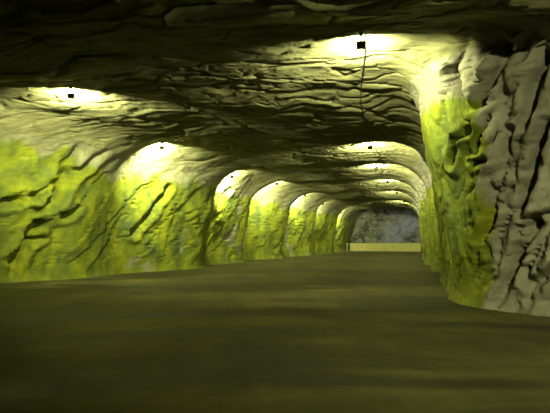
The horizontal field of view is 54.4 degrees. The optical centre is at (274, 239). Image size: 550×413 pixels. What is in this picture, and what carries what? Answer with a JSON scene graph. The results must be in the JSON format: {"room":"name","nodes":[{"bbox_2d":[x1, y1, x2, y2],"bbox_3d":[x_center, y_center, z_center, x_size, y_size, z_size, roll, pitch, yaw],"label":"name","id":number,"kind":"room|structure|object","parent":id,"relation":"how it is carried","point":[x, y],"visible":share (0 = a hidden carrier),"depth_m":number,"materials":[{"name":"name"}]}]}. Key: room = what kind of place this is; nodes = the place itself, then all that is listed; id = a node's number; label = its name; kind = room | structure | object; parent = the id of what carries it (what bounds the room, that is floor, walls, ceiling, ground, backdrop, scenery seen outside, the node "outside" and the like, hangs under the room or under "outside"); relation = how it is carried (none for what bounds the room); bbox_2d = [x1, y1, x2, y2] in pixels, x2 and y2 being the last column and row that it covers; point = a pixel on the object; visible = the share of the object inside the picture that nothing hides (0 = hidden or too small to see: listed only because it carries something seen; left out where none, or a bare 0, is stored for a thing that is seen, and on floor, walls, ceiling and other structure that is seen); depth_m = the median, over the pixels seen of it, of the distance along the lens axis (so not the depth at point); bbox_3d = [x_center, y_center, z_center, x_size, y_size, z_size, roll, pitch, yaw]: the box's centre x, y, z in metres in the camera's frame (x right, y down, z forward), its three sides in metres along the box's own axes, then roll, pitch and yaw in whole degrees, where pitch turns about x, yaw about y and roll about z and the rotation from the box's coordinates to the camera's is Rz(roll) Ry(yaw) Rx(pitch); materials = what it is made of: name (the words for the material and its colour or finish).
{"room":"underground passage","nodes":[
{"label":"underground passage","id":0,"kind":"room"},
{"bbox_2d":[0,129,359,282],"bbox_3d":[-1.007,-1.085,36.010,27.768,6.070,88.023,0,0,0],"label":"wall","id":1,"kind":"structure","parent":0,"point":[73,210],"depth_m":25.39,"materials":[{"name":"green stone"}]},
{"bbox_2d":[0,0,549,212],"bbox_3d":[3.963,-4.185,36.000,33.767,1.222,88.007,0,0,0],"label":"ceiling","id":2,"kind":"structure","parent":0,"point":[264,93],"depth_m":14.36,"materials":[{"name":"grey stone"}]},
{"bbox_2d":[67,86,74,98],"bbox_3d":[-5.986,-4.331,15.697,0.234,0.348,0.123,0,0,-9],"label":"floodlight","id":3,"kind":"object","parent":2,"relation":"hanging from","point":[70,95],"visible":1,"depth_m":15.67,"materials":[{"name":"metal"}]},
{"bbox_2d":[355,32,366,49],"bbox_3d":[1.848,-4.290,11.497,0.234,0.349,0.112,0,-1,7],"label":"floodlight","id":4,"kind":"object","parent":2,"relation":"hanging from","point":[359,44],"visible":1,"depth_m":11.47,"materials":[{"name":"metal"}]},
{"bbox_2d":[360,35,373,141],"bbox_3d":[3.073,-4.181,17.805,0.294,0.530,12.730,0,0,11],"label":"power cable","id":5,"kind":"object","parent":2,"relation":"attached to","point":[365,35],"visible":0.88,"depth_m":14.90,"materials":[{"name":"black rubber"}]},
{"bbox_2d":[0,251,549,412],"bbox_3d":[3.500,1.600,36.250,41.000,0.052,89.500,0,0,0],"label":"floor","id":6,"kind":"structure","parent":0,"point":[350,331],"depth_m":8.08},
{"bbox_2d":[349,243,420,251],"bbox_3d":[15.048,1.042,73.500,9.843,1.195,0.401,0,0,24],"label":"wall","id":7,"kind":"structure","parent":6,"relation":"on","point":[363,247],"depth_m":73.25,"materials":[{"name":"beige"}]},
{"bbox_2d":[349,209,421,250],"bbox_3d":[16.000,-1.825,78.567,20.003,7.550,1.175,0,0,0],"label":"wall","id":8,"kind":"structure","parent":0,"point":[380,225],"depth_m":78.64,"materials":[{"name":"grey stone"}]},
{"bbox_2d":[410,28,549,316],"bbox_3d":[12.754,-1.241,35.996,18.514,6.382,88.011,0,0,0],"label":"wall","id":9,"kind":"structure","parent":0,"point":[480,194],"depth_m":12.05,"materials":[{"name":"stone"}]}
]}

